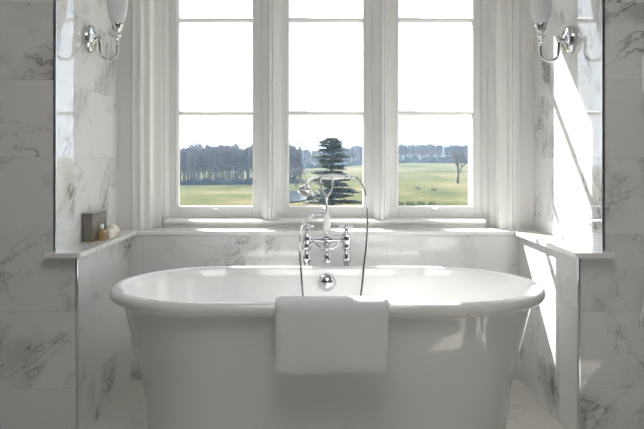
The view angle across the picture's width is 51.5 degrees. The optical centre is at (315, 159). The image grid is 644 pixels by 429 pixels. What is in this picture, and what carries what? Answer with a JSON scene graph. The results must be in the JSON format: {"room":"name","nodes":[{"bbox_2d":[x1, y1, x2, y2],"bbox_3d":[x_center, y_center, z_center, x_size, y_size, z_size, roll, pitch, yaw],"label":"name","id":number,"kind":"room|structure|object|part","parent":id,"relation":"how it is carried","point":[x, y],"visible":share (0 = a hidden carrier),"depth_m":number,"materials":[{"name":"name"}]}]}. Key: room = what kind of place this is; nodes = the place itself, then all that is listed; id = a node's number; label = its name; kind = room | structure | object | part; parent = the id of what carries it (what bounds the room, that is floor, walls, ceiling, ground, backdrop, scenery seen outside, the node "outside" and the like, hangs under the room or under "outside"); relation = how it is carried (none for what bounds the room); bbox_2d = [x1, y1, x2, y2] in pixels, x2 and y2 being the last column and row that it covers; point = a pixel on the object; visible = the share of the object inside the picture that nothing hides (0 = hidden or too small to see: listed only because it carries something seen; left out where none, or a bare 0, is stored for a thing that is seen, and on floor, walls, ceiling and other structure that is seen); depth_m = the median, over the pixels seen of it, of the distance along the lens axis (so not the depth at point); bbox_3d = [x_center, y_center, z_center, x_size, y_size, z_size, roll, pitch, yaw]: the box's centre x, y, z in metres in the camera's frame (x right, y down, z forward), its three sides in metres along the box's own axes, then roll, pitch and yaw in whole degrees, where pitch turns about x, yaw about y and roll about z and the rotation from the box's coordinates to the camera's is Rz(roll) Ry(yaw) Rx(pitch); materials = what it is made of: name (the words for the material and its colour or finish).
{"room":"bathroom","nodes":[
{"label":"bathroom","id":0,"kind":"room"},
{"bbox_2d":[0,0,130,428],"bbox_3d":[-1.806,-0.295,2.955,1.789,2.750,0.810,0,0,0],"label":"wall","id":1,"kind":"structure","parent":0,"point":[37,292],"depth_m":2.55,"materials":[{"name":"stone"}]},
{"bbox_2d":[53,0,56,251],"bbox_3d":[-0.997,-0.660,2.551,0.009,2.020,0.009,0,0,0],"label":"trim","id":2,"kind":"structure","parent":1,"relation":"attached to","point":[54,1],"depth_m":2.55,"materials":[{"name":"silver metal"}]},
{"bbox_2d":[75,258,78,428],"bbox_3d":[-0.912,0.726,2.551,0.009,0.708,0.009,0,0,0],"label":"trim","id":3,"kind":"structure","parent":1,"relation":"attached to","point":[76,259],"depth_m":2.55,"materials":[{"name":"silver metal"}]},
{"bbox_2d":[82,0,127,60],"bbox_3d":[-0.904,-0.606,2.900,0.181,0.354,0.120,0,0,0],"label":"wall sconce","id":4,"kind":"object","parent":1,"relation":"attached to","point":[116,9],"visible":1,"depth_m":2.88,"materials":[{"name":"silver metal"}]},
{"bbox_3d":[-0.909,-0.487,2.900,0.105,0.116,0.024,0,0,0],"label":"arm","id":5,"kind":"part","parent":4,"relation":"part of","materials":[{"name":"silver metal"}]},
{"bbox_3d":[-0.863,-0.687,2.900,0.098,0.192,0.098,0,0,0],"label":"lamp shade","id":6,"kind":"part","parent":4,"relation":"part of","materials":[{"name":"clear glass"}]},
{"bbox_2d":[131,235,518,378],"bbox_3d":[0.045,0.725,3.325,1.913,0.710,0.070,0,0,0],"label":"wall","id":7,"kind":"structure","parent":0,"point":[149,253],"depth_m":3.29,"materials":[{"name":"stone"}]},
{"bbox_2d":[118,0,533,229],"bbox_3d":[0.050,-0.295,3.483,5.500,2.750,0.355,0,0,0],"label":"wall window","id":8,"kind":"structure","parent":7,"relation":"in","point":[526,21],"depth_m":3.36,"materials":[{"name":"white paint"}]},
{"bbox_2d":[170,0,280,219],"bbox_3d":[-0.473,-0.488,3.480,0.585,1.584,0.140,0,0,0],"label":"window","id":9,"kind":"structure","parent":8,"relation":"attached to","point":[176,211],"depth_m":3.49,"materials":[{"name":"white wood"}]},
{"bbox_2d":[281,0,370,217],"bbox_3d":[0.053,-0.488,3.506,0.479,1.584,0.071,0,0,0],"label":"window","id":10,"kind":"structure","parent":8,"relation":"attached to","point":[287,211],"depth_m":3.50,"materials":[{"name":"white wood"}]},
{"bbox_2d":[371,0,480,219],"bbox_3d":[0.576,-0.488,3.480,0.580,1.584,0.140,0,0,0],"label":"window","id":11,"kind":"structure","parent":8,"relation":"attached to","point":[473,211],"depth_m":3.49,"materials":[{"name":"white wood"}]},
{"bbox_2d":[44,230,613,257],"bbox_3d":[0.050,0.360,2.936,2.146,0.020,0.848,0,0,0],"label":"marble ledge","id":12,"kind":"object","parent":7,"relation":"on","point":[80,250],"visible":0.92,"depth_m":3.27,"materials":[{"name":"white stone"}]},
{"bbox_2d":[82,210,106,241],"bbox_3d":[-0.968,0.288,2.925,0.047,0.124,0.193,0,0,0],"label":"box","id":13,"kind":"object","parent":12,"relation":"on","point":[92,220],"visible":0.94,"depth_m":2.84,"materials":[{"name":"beige paint"}]},
{"bbox_3d":[-0.968,0.230,2.925,0.047,0.008,0.193,0,0,0],"label":"lid","id":14,"kind":"part","parent":13,"relation":"part of","materials":[{"name":"beige paint"}]},
{"bbox_2d":[98,224,105,240],"bbox_3d":[-0.928,0.313,2.895,0.034,0.074,0.034,0,0,0],"label":"perfume bottle","id":15,"kind":"object","parent":12,"relation":"on","point":[101,233],"visible":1,"depth_m":2.88,"materials":[{"name":"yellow glass"}]},
{"bbox_2d":[105,228,114,238],"bbox_3d":[-0.911,0.326,2.950,0.045,0.048,0.044,0,0,0],"label":"soap","id":16,"kind":"object","parent":12,"relation":"on","point":[110,233],"visible":0.91,"depth_m":2.94,"materials":[{"name":"white wax"}]},
{"bbox_2d":[105,224,119,236],"bbox_3d":[-0.915,0.319,3.012,0.066,0.062,0.065,0,0,0],"label":"soap","id":17,"kind":"object","parent":12,"relation":"on","point":[114,227],"visible":0.59,"depth_m":3.00,"materials":[{"name":"white wax"}]},
{"bbox_2d":[90,379,564,428],"bbox_3d":[0.050,1.140,0.635,5.800,0.120,6.170,0,0,0],"label":"floor","id":18,"kind":"structure","parent":0,"point":[127,410],"depth_m":2.86,"materials":[{"name":"stone"}]},
{"bbox_2d":[299,177,353,265],"bbox_3d":[0.050,0.580,3.072,0.256,1.000,0.158,0,0,0],"label":"mixer","id":19,"kind":"object","parent":18,"relation":"on","point":[326,239],"visible":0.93,"depth_m":3.10,"materials":[{"name":"silver metal"}]},
{"bbox_3d":[-0.042,0.307,3.115,0.057,0.024,0.057,0,0,25],"label":"cross handle","id":20,"kind":"part","parent":19,"relation":"part of","materials":[{"name":"silver metal"}]},
{"bbox_3d":[0.050,0.407,3.062,0.040,0.110,0.138,0,0,0],"label":"spout","id":21,"kind":"part","parent":19,"relation":"part of","materials":[{"name":"silver metal"}]},
{"bbox_2d":[298,174,368,295],"bbox_3d":[0.075,0.433,2.969,0.321,0.732,0.309,0,0,0],"label":"shower","id":22,"kind":"object","parent":19,"relation":"on","point":[303,190],"visible":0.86,"depth_m":3.04,"materials":[{"name":"silver metal"}]},
{"bbox_3d":[0.077,0.080,3.111,0.117,0.027,0.027,0,0,0],"label":"handle","id":23,"kind":"part","parent":22,"relation":"part of","materials":[{"name":"white ceramic"}]},
{"bbox_3d":[0.142,0.307,3.115,0.057,0.024,0.057,0,0,25],"label":"cross handle","id":24,"kind":"part","parent":19,"relation":"part of","materials":[{"name":"silver metal"}]},
{"bbox_2d":[109,266,545,428],"bbox_3d":[0.043,0.780,2.640,1.682,0.600,0.821,0,0,0],"label":"bathtub","id":25,"kind":"object","parent":18,"relation":"on","point":[203,338],"visible":0.92,"depth_m":2.32,"materials":[{"name":"white ceramic"}]},
{"bbox_2d":[275,296,388,374],"bbox_3d":[0.053,0.585,2.278,0.380,0.250,0.153,0,0,0],"label":"bath towel","id":26,"kind":"object","parent":25,"relation":"on","point":[315,335],"visible":1,"depth_m":2.21,"materials":[{"name":"white fabric"}]},
{"bbox_2d":[519,0,643,428],"bbox_3d":[1.901,-0.295,2.955,1.798,2.750,0.810,0,0,0],"label":"wall","id":27,"kind":"structure","parent":0,"point":[567,89],"depth_m":2.58,"materials":[{"name":"stone"}]},
{"bbox_2d":[530,0,576,61],"bbox_3d":[1.004,-0.595,2.860,0.181,0.354,0.120,0,0,0],"label":"wall sconce","id":28,"kind":"object","parent":27,"relation":"attached to","point":[540,9],"visible":1,"depth_m":2.84,"materials":[{"name":"silver metal"}]},
{"bbox_3d":[0.963,-0.676,2.860,0.098,0.192,0.098,0,0,0],"label":"lamp shade","id":29,"kind":"part","parent":28,"relation":"part of","materials":[{"name":"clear glass"}]},
{"bbox_3d":[1.009,-0.476,2.860,0.105,0.116,0.024,0,0,0],"label":"arm","id":30,"kind":"part","parent":28,"relation":"part of","materials":[{"name":"silver metal"}]},
{"bbox_2d":[577,258,579,428],"bbox_3d":[1.004,0.726,2.551,0.009,0.708,0.009,0,0,0],"label":"trim","id":31,"kind":"structure","parent":27,"relation":"attached to","point":[578,259],"depth_m":2.55,"materials":[{"name":"silver metal"}]},
{"bbox_2d":[601,0,604,251],"bbox_3d":[1.097,-0.660,2.551,0.009,2.020,0.009,0,0,0],"label":"trim","id":32,"kind":"structure","parent":27,"relation":"attached to","point":[602,1],"depth_m":2.55,"materials":[{"name":"silver metal"}]},
{"bbox_2d":[641,54,643,93],"bbox_3d":[1.244,-0.316,2.489,0.080,0.152,0.122,0,0,0],"label":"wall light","id":33,"kind":"object","parent":27,"relation":"attached to","point":[642,56],"visible":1,"depth_m":2.46,"materials":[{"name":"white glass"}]},
{"bbox_3d":[1.300,0.180,2.513,0.044,0.044,0.074,0,0,0],"label":"towel hook","id":34,"kind":"object","parent":27,"relation":"attached to","visible":0},
{"bbox_2d":[638,299,643,326],"bbox_3d":[1.297,0.400,2.503,0.182,0.449,0.046,0,0,0],"label":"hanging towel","id":35,"kind":"object","parent":34,"relation":"hanging from","point":[641,321],"visible":1,"depth_m":2.49,"materials":[{"name":"white fabric"}]},
{"label":"outside","id":36,"kind":"structure","parent":0,"visible":0},
{"bbox_2d":[180,157,467,205],"bbox_3d":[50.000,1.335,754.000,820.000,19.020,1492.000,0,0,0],"label":"ground","id":37,"kind":"structure","parent":36,"point":[442,177],"depth_m":243.55,"materials":[{"name":"green plant"}]},
{"bbox_2d":[180,148,189,179],"bbox_3d":[-58.284,3.020,298.160,5.094,17.903,5.198,0,0,12],"label":"tree","id":38,"kind":"object","parent":37,"relation":"on","point":[185,151],"visible":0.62,"depth_m":297.57,"materials":[{"name":"green plant"}]},
{"bbox_2d":[185,150,194,177],"bbox_3d":[-54.941,3.703,292.104,4.753,16.476,4.658,0,0,-14],"label":"tree","id":39,"kind":"object","parent":37,"relation":"on","point":[190,158],"visible":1,"depth_m":291.49,"materials":[{"name":"green plant"}]},
{"bbox_2d":[187,144,194,176],"bbox_3d":[-60.021,1.721,322.345,5.357,19.974,5.249,0,0,-18],"label":"tree","id":40,"kind":"object","parent":37,"relation":"on","point":[190,145],"visible":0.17,"depth_m":321.71,"materials":[{"name":"green plant"}]},
{"bbox_2d":[189,147,196,178],"bbox_3d":[-55.879,3.000,303.796,4.399,17.734,4.725,0,0,-7],"label":"conifer tree","id":41,"kind":"object","parent":37,"relation":"on","point":[192,147],"visible":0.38,"depth_m":303.62,"materials":[{"name":"green plant"}]},
{"bbox_2d":[193,147,202,179],"bbox_3d":[-52.719,2.893,297.655,5.026,18.171,5.130,0,0,-24],"label":"tree","id":42,"kind":"object","parent":37,"relation":"on","point":[197,151],"visible":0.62,"depth_m":297.10,"materials":[{"name":"green plant"}]},
{"bbox_2d":[195,142,203,179],"bbox_3d":[-57.605,1.213,328.045,5.486,20.846,5.598,0,0,-15],"label":"tree","id":43,"kind":"object","parent":37,"relation":"on","point":[198,145],"visible":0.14,"depth_m":327.73,"materials":[{"name":"green plant"}]},
{"bbox_3d":[-57.605,-2.115,328.045,5.486,14.190,5.598,0,0,-15],"label":"crown","id":44,"kind":"part","parent":43,"relation":"part of","materials":[{"name":"grey plant"}]},
{"bbox_2d":[198,153,207,178],"bbox_3d":[-49.379,4.096,292.251,4.730,15.459,4.659,0,0,32],"label":"tree","id":45,"kind":"object","parent":37,"relation":"on","point":[204,165],"visible":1,"depth_m":291.67,"materials":[{"name":"green plant"}]},
{"bbox_2d":[203,144,211,178],"bbox_3d":[-51.120,1.855,316.282,5.338,19.776,5.222,0,0,5],"label":"tree","id":46,"kind":"object","parent":37,"relation":"on","point":[206,145],"visible":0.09,"depth_m":316.10,"materials":[{"name":"green plant"}]},
{"bbox_2d":[205,148,215,179],"bbox_3d":[-47.159,2.872,298.017,5.241,18.105,5.321,0,0,7],"label":"tree","id":47,"kind":"object","parent":37,"relation":"on","point":[208,150],"visible":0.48,"depth_m":297.38,"materials":[{"name":"green plant"}]},
{"bbox_2d":[210,146,220,178],"bbox_3d":[-44.010,2.688,292.084,5.089,18.782,5.202,0,0,-35],"label":"tree","id":48,"kind":"object","parent":37,"relation":"on","point":[215,155],"visible":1,"depth_m":291.35,"materials":[{"name":"green plant"}]},
{"bbox_2d":[219,150,226,176],"bbox_3d":[-41.602,3.515,297.750,4.856,16.501,4.750,0,0,-25],"label":"tree","id":49,"kind":"object","parent":37,"relation":"on","point":[222,162],"visible":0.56,"depth_m":297.17,"materials":[{"name":"green plant"}]},
{"bbox_2d":[219,146,227,178],"bbox_3d":[-42.760,2.382,309.776,5.249,18.665,5.135,0,0,35],"label":"tree","id":50,"kind":"object","parent":37,"relation":"on","point":[221,148],"visible":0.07,"depth_m":308.97,"materials":[{"name":"green plant"}]},
{"bbox_2d":[223,146,233,180],"bbox_3d":[-38.419,2.785,291.918,5.138,18.365,5.243,0,0,-2],"label":"tree","id":51,"kind":"object","parent":37,"relation":"on","point":[228,152],"visible":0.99,"depth_m":291.49,"materials":[{"name":"green plant"}]},
{"bbox_2d":[225,157,233,179],"bbox_3d":[-39.462,3.671,304.146,4.501,15.775,4.191,0,0,24],"label":"conifer tree","id":52,"kind":"object","parent":37,"relation":"on","point":[231,176],"visible":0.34,"depth_m":303.92,"materials":[{"name":"green plant"}]},
{"bbox_2d":[230,148,238,177],"bbox_3d":[-36.197,2.855,297.947,5.157,17.874,5.235,0,0,25],"label":"tree","id":53,"kind":"object","parent":37,"relation":"on","point":[232,149],"visible":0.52,"depth_m":297.38,"materials":[{"name":"green plant"}]},
{"bbox_2d":[232,143,239,176],"bbox_3d":[-37.223,1.712,310.182,5.388,20.075,5.279,0,0,-7],"label":"tree","id":54,"kind":"object","parent":37,"relation":"on","point":[237,147],"visible":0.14,"depth_m":309.69,"materials":[{"name":"green plant"}]},
{"bbox_2d":[235,149,245,178],"bbox_3d":[-32.912,3.271,291.701,4.979,17.022,4.904,0,0,24],"label":"tree","id":55,"kind":"object","parent":37,"relation":"on","point":[240,156],"visible":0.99,"depth_m":291.06,"materials":[{"name":"green plant"}]},
{"bbox_2d":[242,147,250,177],"bbox_3d":[-30.792,2.703,298.000,5.067,18.113,4.957,0,0,3],"label":"tree","id":56,"kind":"object","parent":37,"relation":"on","point":[246,153],"visible":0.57,"depth_m":297.68,"materials":[{"name":"green plant"}]},
{"bbox_2d":[247,146,252,177],"bbox_3d":[-27.661,2.597,291.769,5.116,18.486,5.005,0,0,-5],"label":"tree","id":57,"kind":"object","parent":37,"relation":"on","point":[250,158],"visible":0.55,"depth_m":290.99,"materials":[{"name":"green plant"}]},
{"bbox_2d":[289,145,295,176],"bbox_3d":[-11.145,2.359,292.368,4.980,18.357,4.871,0,0,12],"label":"tree","id":58,"kind":"object","parent":37,"relation":"on","point":[291,150],"visible":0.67,"depth_m":291.78,"materials":[{"name":"green plant"}]},
{"bbox_2d":[289,167,302,186],"bbox_3d":[-7.220,6.211,254.529,7.408,9.136,8.697,0,0,0],"label":"oak tree","id":59,"kind":"object","parent":37,"relation":"on","point":[297,171],"visible":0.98,"depth_m":253.62,"materials":[{"name":"green plant"}]},
{"bbox_2d":[292,150,300,167],"bbox_3d":[-8.758,2.998,298.334,4.701,16.595,4.598,0,0,18],"label":"tree","id":60,"kind":"object","parent":37,"relation":"on","point":[297,157],"visible":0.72,"depth_m":297.68,"materials":[{"name":"green plant"}]},
{"bbox_2d":[299,142,305,180],"bbox_3d":[-7.177,1.365,316.332,4.811,20.023,5.168,0,0,-11],"label":"conifer tree","id":61,"kind":"object","parent":37,"relation":"on","point":[301,154],"visible":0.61,"depth_m":316.02,"materials":[{"name":"green plant"}]},
{"bbox_2d":[312,151,318,162],"bbox_3d":[-0.020,-0.080,584.716,6.274,16.582,6.402,0,0,-45],"label":"tree","id":62,"kind":"object","parent":37,"relation":"on","point":[315,152],"visible":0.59,"depth_m":583.96,"materials":[{"name":"green plant"}]},
{"bbox_2d":[180,155,467,184],"bbox_3d":[43.134,3.378,429.889,259.894,15.333,295.298,0,0,0],"label":"undergrowth","id":63,"kind":"object","parent":37,"relation":"on","point":[220,181],"visible":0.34,"depth_m":565.72,"materials":[{"name":"green plant"}]},
{"bbox_2d":[298,137,362,205],"bbox_3d":[3.288,2.834,150.438,15.438,16.252,16.684,0,0,0],"label":"cedar tree","id":64,"kind":"object","parent":37,"relation":"on","point":[334,145],"visible":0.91,"depth_m":148.77,"materials":[{"name":"green plant"}]},
{"bbox_2d":[350,147,355,160],"bbox_3d":[33.253,-2.935,593.013,6.354,17.579,6.496,0,0,11],"label":"tree","id":65,"kind":"object","parent":37,"relation":"on","point":[352,149],"visible":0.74,"depth_m":592.14,"materials":[{"name":"green plant"}]},
{"bbox_2d":[354,146,359,158],"bbox_3d":[35.984,-3.461,585.757,6.593,18.530,6.494,0,0,-6],"label":"tree","id":66,"kind":"object","parent":37,"relation":"on","point":[357,149],"visible":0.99,"depth_m":584.82,"materials":[{"name":"green plant"}]},
{"bbox_2d":[403,142,408,158],"bbox_3d":[79.176,-5.959,584.792,6.044,19.515,6.492,0,0,-16],"label":"conifer tree","id":67,"kind":"object","parent":37,"relation":"on","point":[406,145],"visible":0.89,"depth_m":584.67,"materials":[{"name":"green plant"}]},
{"bbox_2d":[407,145,412,156],"bbox_3d":[83.533,-5.083,592.871,6.368,17.246,6.498,0,0,27],"label":"tree","id":68,"kind":"object","parent":37,"relation":"on","point":[410,148],"visible":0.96,"depth_m":591.64,"materials":[{"name":"green plant"}]},
{"bbox_2d":[415,144,420,158],"bbox_3d":[90.942,-5.375,594.081,6.669,18.036,6.806,0,0,14],"label":"tree","id":69,"kind":"object","parent":37,"relation":"on","point":[417,146],"visible":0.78,"depth_m":593.23,"materials":[{"name":"green plant"}]},
{"bbox_2d":[419,144,425,157],"bbox_3d":[93.479,-5.498,585.170,6.572,18.527,6.473,0,0,-44],"label":"tree","id":70,"kind":"object","parent":37,"relation":"on","point":[422,147],"visible":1,"depth_m":584.39,"materials":[{"name":"green plant"}]},
{"bbox_2d":[427,144,433,157],"bbox_3d":[100.778,-5.307,585.691,6.753,18.311,6.903,0,0,36],"label":"tree","id":71,"kind":"object","parent":37,"relation":"on","point":[430,147],"visible":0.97,"depth_m":585.10,"materials":[{"name":"green plant"}]},
{"bbox_2d":[436,145,442,157],"bbox_3d":[108.129,-4.970,584.183,6.498,17.778,6.356,0,0,-32],"label":"tree","id":72,"kind":"object","parent":37,"relation":"on","point":[439,148],"visible":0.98,"depth_m":583.25,"materials":[{"name":"green plant"}]},
{"bbox_2d":[445,150,467,182],"bbox_3d":[60.991,2.627,284.259,13.685,15.697,10.001,0,0,0],"label":"oak tree","id":73,"kind":"object","parent":37,"relation":"on","point":[454,155],"visible":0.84,"depth_m":283.84,"materials":[{"name":"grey plant"}]},
{"bbox_2d":[455,145,460,156],"bbox_3d":[126.594,-5.003,594.245,6.373,18.154,6.516,0,0,44],"label":"tree","id":74,"kind":"object","parent":37,"relation":"on","point":[458,147],"visible":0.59,"depth_m":593.16,"materials":[{"name":"green plant"}]},
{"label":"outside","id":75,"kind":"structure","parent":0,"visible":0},
{"bbox_2d":[289,191,311,201],"bbox_3d":[-9.000,9.997,188.000,17.738,0.001,60.000,0,0,0],"label":"pond water","id":76,"kind":"structure","parent":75,"point":[293,195],"depth_m":182.94,"materials":[{"name":"liquid"}]}
]}

